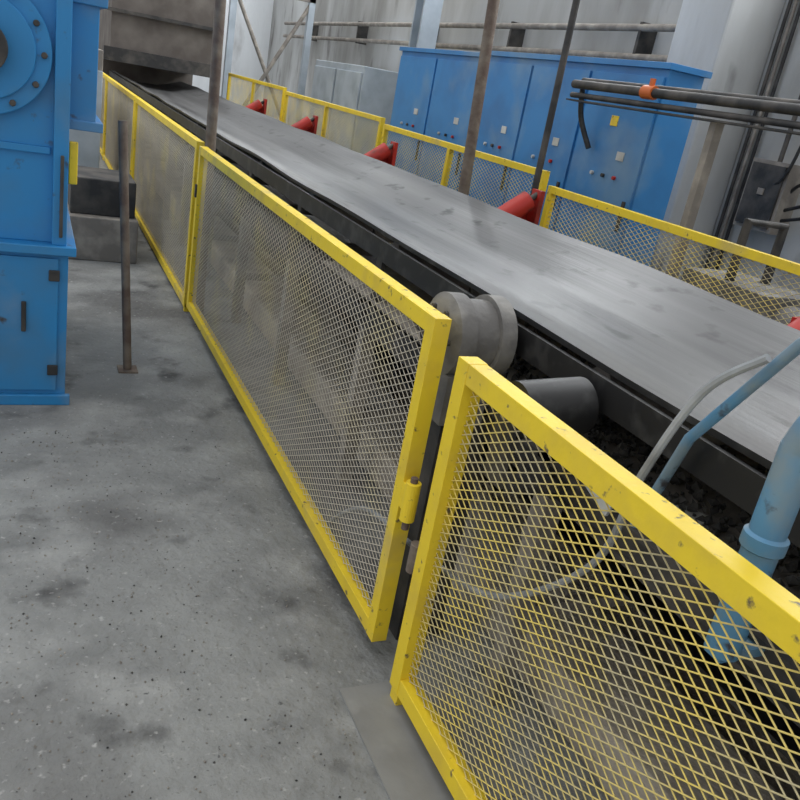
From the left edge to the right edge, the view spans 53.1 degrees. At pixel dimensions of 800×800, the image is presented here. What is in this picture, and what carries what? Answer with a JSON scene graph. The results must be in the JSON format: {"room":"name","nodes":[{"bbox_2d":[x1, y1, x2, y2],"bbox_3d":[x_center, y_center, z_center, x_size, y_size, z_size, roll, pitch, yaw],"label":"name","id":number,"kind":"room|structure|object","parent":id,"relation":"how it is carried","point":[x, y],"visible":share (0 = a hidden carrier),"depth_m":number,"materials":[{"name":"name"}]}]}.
{"room":"industrial plant interior","nodes":[
{"label":"industrial plant interior","id":0,"kind":"room"},
{"bbox_2d":[192,0,273,105],"bbox_3d":[-8.946,-10.088,17.616,12.600,6.200,0.250,0,23,-25],"label":"wall","id":1,"kind":"structure","parent":0,"point":[245,61],"depth_m":20.31,"materials":[{"name":"paint"}]},
{"bbox_2d":[0,134,610,799],"bbox_3d":[-4.614,-2.155,8.238,12.600,0.200,25.000,0,23,-25],"label":"floor","id":2,"kind":"structure","parent":0,"point":[179,388],"depth_m":2.65,"materials":[{"name":"concrete"}]},
{"bbox_2d":[0,0,107,404],"bbox_3d":[-2.410,-1.719,3.406,2.100,3.200,1.540,0,23,-25],"label":"machine housing","id":3,"kind":"object","parent":2,"relation":"on","point":[49,48],"visible":1,"depth_m":3.43,"materials":[{"name":"paint"}]},
{"bbox_2d":[69,48,103,167],"bbox_3d":[-3.828,-3.202,8.935,0.800,1.500,1.620,0,23,-25],"label":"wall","id":4,"kind":"structure","parent":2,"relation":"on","point":[88,142],"depth_m":8.43,"materials":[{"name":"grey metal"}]},
{"bbox_2d":[67,165,138,263],"bbox_3d":[-2.607,-1.693,6.869,0.520,0.620,1.600,0,23,-25],"label":"plinth","id":5,"kind":"object","parent":2,"relation":"on","point":[93,205],"visible":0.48,"depth_m":6.24,"materials":[{"name":"grey concrete"}]},
{"bbox_2d":[100,72,107,158],"bbox_3d":[-4.813,-4.649,12.712,0.050,1.130,3.420,0,23,-25],"label":"fence panel","id":6,"kind":"object","parent":2,"relation":"on","point":[104,74],"visible":0.11,"depth_m":11.64,"materials":[{"name":"yellow paint"}]},
{"bbox_2d":[103,76,137,174],"bbox_3d":[-3.439,-3.245,9.755,0.050,1.130,3.520,0,23,-25],"label":"fence panel","id":7,"kind":"object","parent":2,"relation":"on","point":[110,128],"visible":0.62,"depth_m":10.04,"materials":[{"name":"yellow paint"}]},
{"bbox_2d":[117,120,137,373],"bbox_3d":[-1.395,-0.754,4.109,0.152,1.283,0.122,0,23,-25],"label":"steel post","id":8,"kind":"object","parent":2,"relation":"on","point":[127,367],"visible":1,"depth_m":4.09,"materials":[{"name":"grey metal"}]},
{"bbox_2d":[98,0,214,134],"bbox_3d":[-4.265,-6.315,13.809,1.800,3.600,3.100,0,23,-25],"label":"hopper","id":9,"kind":"object","parent":2,"relation":"on","point":[156,42],"visible":0.44,"depth_m":12.63,"materials":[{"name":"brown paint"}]},
{"bbox_2d":[131,97,204,311],"bbox_3d":[-2.046,-1.821,6.757,0.050,1.130,3.520,0,23,-25],"label":"fence panel","id":10,"kind":"object","parent":2,"relation":"on","point":[181,291],"visible":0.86,"depth_m":6.36,"materials":[{"name":"yellow paint"}]},
{"bbox_2d":[1,428,365,799],"bbox_3d":[-1.335,0.622,2.376,2.003,0.012,2.507,0,23,-25],"label":"gravel","id":11,"kind":"object","parent":2,"relation":"on","point":[126,704],"visible":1,"depth_m":2.46,"materials":[{"name":"black gravel"}]},
{"bbox_2d":[196,0,225,311],"bbox_3d":[-0.944,-3.111,4.483,0.156,5.501,0.066,0,23,-25],"label":"scaffold pole","id":12,"kind":"object","parent":2,"relation":"on","point":[220,5],"visible":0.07,"depth_m":4.95,"materials":[{"name":"metal"}]},
{"bbox_2d":[226,73,286,120],"bbox_3d":[-2.325,-4.194,12.343,0.045,1.420,3.520,0,23,-25],"label":"fence panel","id":13,"kind":"object","parent":2,"relation":"on","point":[254,82],"visible":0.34,"depth_m":12.06,"materials":[{"name":"yellow paint"}]},
{"bbox_2d":[221,0,315,122],"bbox_3d":[-2.371,-7.715,15.116,1.620,5.900,0.120,0,23,-25],"label":"steel frame","id":14,"kind":"object","parent":2,"relation":"on","point":[309,11],"visible":0.52,"depth_m":15.48,"materials":[{"name":"blue paint"}]},
{"bbox_2d":[186,146,451,641],"bbox_3d":[-0.641,-0.407,3.719,0.062,1.050,3.547,0,23,-25],"label":"fence panel","id":15,"kind":"object","parent":2,"relation":"on","point":[374,614],"visible":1,"depth_m":2.89,"materials":[{"name":"yellow metal"}]},
{"bbox_2d":[282,91,385,154],"bbox_3d":[-0.947,-2.764,9.377,0.045,1.380,3.460,0,23,-25],"label":"fence panel","id":16,"kind":"object","parent":2,"relation":"on","point":[381,121],"visible":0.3,"depth_m":8.86,"materials":[{"name":"yellow paint"}]},
{"bbox_2d":[309,60,397,153],"bbox_3d":[-0.883,-4.761,13.837,0.730,1.900,2.500,0,23,-25],"label":"storage cabinet","id":17,"kind":"object","parent":2,"relation":"on","point":[370,90],"visible":0.48,"depth_m":12.77,"materials":[{"name":"grey metal"}]},
{"bbox_2d":[408,0,443,48],"bbox_3d":[0.417,-5.302,10.102,0.250,6.000,0.300,0,23,-25],"label":"steel column","id":18,"kind":"structure","parent":2,"relation":"on","point":[427,13],"depth_m":10.20,"materials":[{"name":"grey metal"}]},
{"bbox_2d":[387,47,479,243],"bbox_3d":[0.361,-2.598,8.575,0.370,2.100,2.000,0,23,-25],"label":"tall cabinet","id":19,"kind":"object","parent":2,"relation":"on","point":[434,91],"visible":0.5,"depth_m":8.23,"materials":[{"name":"blue metal"}]},
{"bbox_2d":[339,671,530,799],"bbox_3d":[0.084,0.945,2.235,0.380,0.005,0.470,0,23,-25],"label":"floor plate","id":20,"kind":"object","parent":2,"relation":"on","point":[402,762],"visible":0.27,"depth_m":2.21,"materials":[{"name":"grey metal"}]},
{"bbox_2d":[109,70,799,799],"bbox_3d":[-1.067,-1.953,6.861,1.801,1.638,18.200,0,23,-25],"label":"conveyor","id":21,"kind":"object","parent":2,"relation":"on","point":[614,346],"visible":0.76,"depth_m":2.63,"materials":[{"name":"rubber"}]},
{"bbox_2d":[329,354,771,599],"bbox_3d":[0.145,0.205,2.309,0.132,1.321,1.635,-1,24,-28],"label":"air hose","id":22,"kind":"object","parent":21,"relation":"attached to","point":[764,359],"visible":0.61,"depth_m":1.65,"materials":[{"name":"grey rubber"}]},
{"bbox_2d":[128,135,784,799],"bbox_3d":[-1.502,-1.281,6.978,0.340,0.170,17.800,0,23,-25],"label":"concrete curb","id":23,"kind":"object","parent":2,"relation":"on","point":[765,795],"visible":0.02,"depth_m":2.45,"materials":[{"name":"grey concrete"}]},
{"bbox_2d":[381,124,549,243],"bbox_3d":[0.303,-1.459,6.687,0.045,1.330,2.860,0,23,-25],"label":"fence panel","id":24,"kind":"object","parent":2,"relation":"on","point":[451,147],"visible":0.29,"depth_m":6.42,"materials":[{"name":"yellow paint"}]},
{"bbox_2d":[458,0,499,195],"bbox_3d":[0.706,-3.056,5.144,0.360,5.503,0.160,0,23,-25],"label":"scaffold pole","id":25,"kind":"object","parent":2,"relation":"on","point":[492,5],"visible":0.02,"depth_m":5.50,"materials":[{"name":"metal"}]},
{"bbox_2d":[530,0,579,195],"bbox_3d":[1.127,-2.782,4.641,0.044,5.501,0.161,23,24,30],"label":"pole","id":26,"kind":"object","parent":2,"relation":"on","point":[575,4],"visible":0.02,"depth_m":4.98,"materials":[{"name":"metal"}]},
{"bbox_2d":[469,51,712,265],"bbox_3d":[1.241,-1.710,6.680,0.370,2.120,2.540,0,23,-25],"label":"tall cabinet","id":27,"kind":"object","parent":2,"relation":"on","point":[632,161],"visible":0.56,"depth_m":5.94,"materials":[{"name":"blue metal"}]},
{"bbox_2d":[390,356,799,799],"bbox_3d":[0.556,0.871,1.158,0.055,1.070,2.610,0,23,-25],"label":"fence panel","id":28,"kind":"object","parent":2,"relation":"on","point":[759,599],"depth_m":1.64,"materials":[{"name":"yellow metal"}]},
{"bbox_2d":[539,185,799,324],"bbox_3d":[1.871,0.187,3.312,0.045,1.250,5.120,0,23,-25],"label":"fence panel","id":29,"kind":"object","parent":2,"relation":"on","point":[791,267],"visible":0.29,"depth_m":4.19,"materials":[{"name":"yellow paint"}]},
{"bbox_2d":[566,78,799,278],"bbox_3d":[2.398,-0.105,3.298,0.379,1.980,6.721,0,23,-25],"label":"rack","id":30,"kind":"object","parent":2,"relation":"on","point":[650,91],"visible":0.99,"depth_m":4.55,"materials":[{"name":"metal"}]},
{"bbox_2d":[650,0,785,279],"bbox_3d":[2.772,-3.406,6.634,0.600,5.800,0.700,0,23,-25],"label":"concrete pillar","id":31,"kind":"structure","parent":2,"relation":"on","point":[732,40],"depth_m":6.69,"materials":[{"name":"paint"}]},
{"bbox_2d":[681,218,799,324],"bbox_3d":[2.116,-0.418,4.897,0.620,1.319,0.950,0,23,-25],"label":"cart","id":32,"kind":"object","parent":2,"relation":"on","point":[746,227],"visible":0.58,"depth_m":4.70,"materials":[{"name":"grey metal"}]},
{"bbox_2d":[704,0,799,269],"bbox_3d":[3.286,-1.623,5.935,0.216,3.200,2.247,1,23,-24],"label":"pipes","id":33,"kind":"object","parent":2,"relation":"on","point":[769,190],"visible":0.91,"depth_m":6.50,"materials":[{"name":"grey metal"}]},
{"bbox_2d":[263,0,799,292],"bbox_3d":[1.759,-5.050,9.825,0.250,6.200,25.000,0,23,-25],"label":"wall","id":34,"kind":"structure","parent":0,"point":[285,71],"depth_m":9.85,"materials":[{"name":"paint"}]},
{"bbox_2d":[283,21,676,61],"bbox_3d":[0.049,-5.911,12.943,0.215,0.370,13.800,0,23,-25],"label":"pipes","id":35,"kind":"object","parent":34,"relation":"attached to","point":[647,32],"visible":0.62,"depth_m":9.56,"materials":[{"name":"grey metal"}]}
]}

